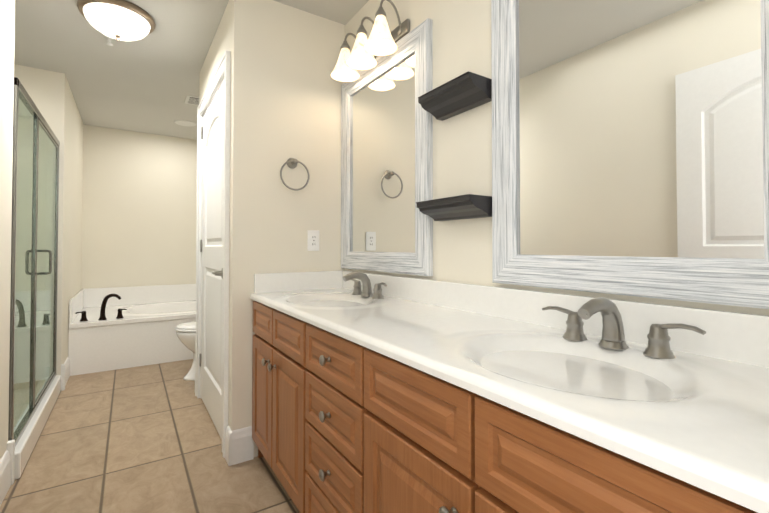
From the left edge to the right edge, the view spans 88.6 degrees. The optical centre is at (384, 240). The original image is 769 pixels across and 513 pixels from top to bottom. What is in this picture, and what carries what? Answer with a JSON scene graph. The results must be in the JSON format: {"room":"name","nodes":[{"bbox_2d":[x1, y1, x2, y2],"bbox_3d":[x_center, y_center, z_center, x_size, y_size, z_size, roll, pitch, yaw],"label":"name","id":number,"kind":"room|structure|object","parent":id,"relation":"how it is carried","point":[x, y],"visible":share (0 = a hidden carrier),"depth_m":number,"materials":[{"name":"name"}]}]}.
{"room":"bathroom","nodes":[
{"label":"bathroom","id":0,"kind":"room"},
{"bbox_2d":[0,0,14,459],"bbox_3d":[-1.081,-0.112,0.732,0.100,2.420,2.560,1,-1,-33],"label":"wall","id":1,"kind":"structure","parent":0,"point":[7,23],"depth_m":1.75,"materials":[{"name":"paint"}]},
{"bbox_2d":[0,450,10,505],"bbox_3d":[-1.024,1.016,0.734,0.016,0.165,2.528,1,-1,-33],"label":"baseboard","id":2,"kind":"structure","parent":1,"relation":"attached to","point":[5,472],"depth_m":1.72,"materials":[{"name":"paint"}]},
{"bbox_2d":[7,440,14,484],"bbox_3d":[-1.718,1.019,1.808,0.024,0.195,0.030,1,-1,-33],"label":"trim","id":3,"kind":"structure","parent":1,"relation":"attached to","point":[11,446],"depth_m":1.80,"materials":[{"name":"paint"}]},
{"bbox_2d":[14,64,47,121],"bbox_3d":[-2.920,-0.078,2.757,0.850,2.420,0.100,1,-1,-33],"label":"wall","id":4,"kind":"structure","parent":0,"point":[34,82],"depth_m":2.93,"materials":[{"name":"paint"}]},
{"bbox_2d":[47,71,83,375],"bbox_3d":[-2.903,-0.064,3.602,0.100,2.420,1.500,1,-1,-33],"label":"wall","id":5,"kind":"structure","parent":0,"point":[65,122],"depth_m":3.19,"materials":[{"name":"paint"}]},
{"bbox_2d":[61,364,64,390],"bbox_3d":[-2.451,1.038,3.001,0.024,0.195,0.030,1,-1,-33],"label":"trim","id":6,"kind":"structure","parent":5,"relation":"attached to","point":[62,376],"depth_m":2.99,"materials":[{"name":"paint"}]},
{"bbox_2d":[64,357,69,385],"bbox_3d":[-2.562,1.056,3.165,0.016,0.165,0.366,1,-1,-33],"label":"baseboard","id":7,"kind":"structure","parent":5,"relation":"attached to","point":[67,368],"depth_m":3.19,"materials":[{"name":"paint"}]},
{"bbox_2d":[82,125,196,288],"bbox_3d":[-2.724,-0.046,4.684,1.620,2.420,0.120,1,-1,-33],"label":"wall","id":8,"kind":"structure","parent":0,"point":[139,216],"depth_m":4.54,"materials":[{"name":"paint"}]},
{"bbox_2d":[0,359,299,512],"bbox_3d":[-1.560,1.151,2.111,2.690,0.060,5.670,1,-1,-33],"label":"floor","id":9,"kind":"structure","parent":0,"point":[143,439],"depth_m":2.02,"materials":[{"name":"tile"}]},
{"bbox_2d":[8,77,60,479],"bbox_3d":[-2.467,0.117,2.171,0.972,2.010,1.344,1,-1,-33],"label":"shower enclosure","id":10,"kind":"object","parent":9,"relation":"on","point":[34,386],"visible":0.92,"depth_m":2.23,"materials":[{"name":"glass"}]},
{"bbox_2d":[68,284,195,375],"bbox_3d":[-2.337,0.826,4.184,1.492,0.660,1.108,1,-1,-33],"label":"bathtub","id":11,"kind":"object","parent":9,"relation":"on","point":[113,328],"visible":0.69,"depth_m":3.66,"materials":[{"name":"ceramic"}]},
{"bbox_2d":[75,294,126,321],"bbox_3d":[-2.551,0.597,3.558,0.372,0.224,0.183,1,-1,-33],"label":"faucet","id":12,"kind":"object","parent":11,"relation":"on","point":[102,317],"depth_m":3.55,"materials":[{"name":"black metal"}]},
{"bbox_2d":[175,321,195,380],"bbox_3d":[-1.400,0.740,3.421,0.746,0.805,0.456,1,-1,-33],"label":"toilet","id":13,"kind":"object","parent":9,"relation":"on","point":[186,333],"visible":0.12,"depth_m":3.19,"materials":[{"name":"ceramic"}]},
{"bbox_2d":[250,270,768,512],"bbox_3d":[0.112,0.621,1.264,0.572,0.971,2.163,1,-1,-33],"label":"bathroom vanity","id":14,"kind":"object","parent":9,"relation":"on","point":[375,393],"visible":1,"depth_m":0.86,"materials":[{"name":"brown wood"}]},
{"bbox_2d":[343,272,386,298],"bbox_3d":[-0.125,0.206,1.873,0.161,0.121,0.364,1,-1,-33],"label":"faucet","id":15,"kind":"object","parent":14,"relation":"on","point":[366,293],"depth_m":1.88,"materials":[{"name":"silver metal"}]},
{"bbox_2d":[542,297,705,358],"bbox_3d":[0.502,0.190,0.909,0.161,0.121,0.364,1,-1,-33],"label":"faucet","id":16,"kind":"object","parent":14,"relation":"on","point":[613,342],"depth_m":0.91,"materials":[{"name":"silver metal"}]},
{"bbox_2d":[14,0,368,139],"bbox_3d":[-1.560,-1.329,2.152,2.690,0.060,5.670,1,-1,-33],"label":"ceiling","id":17,"kind":"structure","parent":0,"point":[149,83],"depth_m":2.74,"materials":[{"name":"paint"}]},
{"bbox_2d":[103,34,112,45],"bbox_3d":[-1.730,-1.263,2.476,0.068,0.058,0.068,1,-1,-33],"label":"sprinkler","id":18,"kind":"object","parent":17,"relation":"attached to","point":[109,41],"visible":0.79,"depth_m":2.47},
{"bbox_2d":[77,0,155,40],"bbox_3d":[-1.525,-1.218,2.251,0.372,0.155,0.372,1,-1,-33],"label":"light","id":19,"kind":"object","parent":17,"relation":"attached to","point":[121,20],"visible":1,"depth_m":2.17,"materials":[{"name":"white glass"}]},
{"bbox_2d":[174,120,195,125],"bbox_3d":[-2.134,-1.259,4.218,0.210,0.008,0.210,1,-1,-33],"label":"disc","id":20,"kind":"object","parent":17,"relation":"attached to","point":[184,123],"visible":0.98,"depth_m":4.21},
{"bbox_2d":[184,95,198,105],"bbox_3d":[-1.689,-1.267,3.588,0.220,0.013,0.220,1,-1,-33],"label":"ceiling vent","id":21,"kind":"object","parent":17,"relation":"in","point":[192,100],"visible":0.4,"depth_m":3.55,"materials":[{"name":"white metal"}]},
{"bbox_2d":[199,4,227,376],"bbox_3d":[-1.092,-0.081,2.586,0.100,2.420,1.038,1,-1,-33],"label":"wall","id":22,"kind":"structure","parent":0,"point":[218,48],"depth_m":2.48,"materials":[{"name":"paint"}]},
{"bbox_2d":[199,82,223,439],"bbox_3d":[-1.076,0.107,2.503,0.141,2.017,0.854,1,-1,-33],"label":"closet door","id":23,"kind":"structure","parent":22,"relation":"in","point":[211,241],"depth_m":2.49,"materials":[{"name":"paint"}]},
{"bbox_2d":[195,50,230,457],"bbox_3d":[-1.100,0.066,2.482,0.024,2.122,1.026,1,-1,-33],"label":"trim","id":24,"kind":"structure","parent":22,"relation":"attached to","point":[223,69],"depth_m":2.09,"materials":[{"name":"paint"}]},
{"bbox_2d":[228,0,229,50],"bbox_3d":[-0.795,-0.089,2.129,0.100,2.420,0.052,1,-1,-33],"label":"wall","id":25,"kind":"structure","parent":0,"point":[229,25],"depth_m":2.11,"materials":[{"name":"paint"}]},
{"bbox_2d":[228,0,344,456],"bbox_3d":[-0.531,-0.087,2.210,0.633,2.420,0.100,1,-1,-33],"label":"wall","id":26,"kind":"structure","parent":0,"point":[285,96],"depth_m":2.12,"materials":[{"name":"paint"}]},
{"bbox_2d":[225,425,253,465],"bbox_3d":[-0.748,1.037,2.026,0.121,0.165,0.091,1,-1,-33],"label":"baseboard","id":27,"kind":"structure","parent":26,"relation":"attached to","point":[241,448],"depth_m":1.99,"materials":[{"name":"paint"}]},
{"bbox_2d":[280,158,309,190],"bbox_3d":[-0.494,-0.365,2.143,0.166,0.187,0.058,1,-1,-33],"label":"towel ring","id":28,"kind":"object","parent":26,"relation":"attached to","point":[291,163],"visible":1,"depth_m":2.14,"materials":[{"name":"silver metal"}]},
{"bbox_2d":[307,230,318,250],"bbox_3d":[-0.401,-0.002,2.227,0.072,0.116,0.010,1,-1,-33],"label":"outlet","id":29,"kind":"object","parent":26,"relation":"attached to","point":[313,241],"visible":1,"depth_m":2.22,"materials":[{"name":"plastic"}]},
{"bbox_2d":[344,0,768,315],"bbox_3d":[-0.483,-0.077,2.832,0.120,2.420,5.670,1,-1,-33],"label":"wall","id":30,"kind":"structure","parent":0,"point":[462,142],"depth_m":1.52,"materials":[{"name":"paint"}]},
{"bbox_2d":[331,0,409,81],"bbox_3d":[-0.093,-0.994,1.950,0.201,0.241,0.504,1,-1,-33],"label":"sconce","id":31,"kind":"object","parent":30,"relation":"attached to","point":[382,40],"visible":1,"depth_m":1.88,"materials":[{"name":"white glass"}]},
{"bbox_2d":[341,18,432,275],"bbox_3d":[-0.028,-0.391,1.997,0.030,1.090,0.805,1,-1,-33],"label":"mirror","id":32,"kind":"object","parent":30,"relation":"attached to","point":[386,155],"visible":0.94,"depth_m":1.91,"materials":[{"name":"clear glass"}]},
{"bbox_2d":[416,194,491,220],"bbox_3d":[0.256,-0.119,1.465,0.129,0.070,0.288,1,-1,-33],"label":"shelf","id":33,"kind":"object","parent":30,"relation":"attached to","point":[467,206],"visible":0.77,"depth_m":1.41,"materials":[{"name":"black wood"}]},
{"bbox_2d":[418,71,491,120],"bbox_3d":[0.259,-0.531,1.467,0.129,0.070,0.276,1,-1,-33],"label":"shelf","id":34,"kind":"object","parent":30,"relation":"attached to","point":[465,92],"visible":0.83,"depth_m":1.43,"materials":[{"name":"black wood"}]},
{"bbox_2d":[491,0,768,308],"bbox_3d":[0.595,-0.407,1.039,0.030,1.090,0.790,1,-1,-33],"label":"mirror","id":35,"kind":"object","parent":30,"relation":"attached to","point":[630,147],"visible":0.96,"depth_m":0.99,"materials":[{"name":"clear glass"}]}
]}

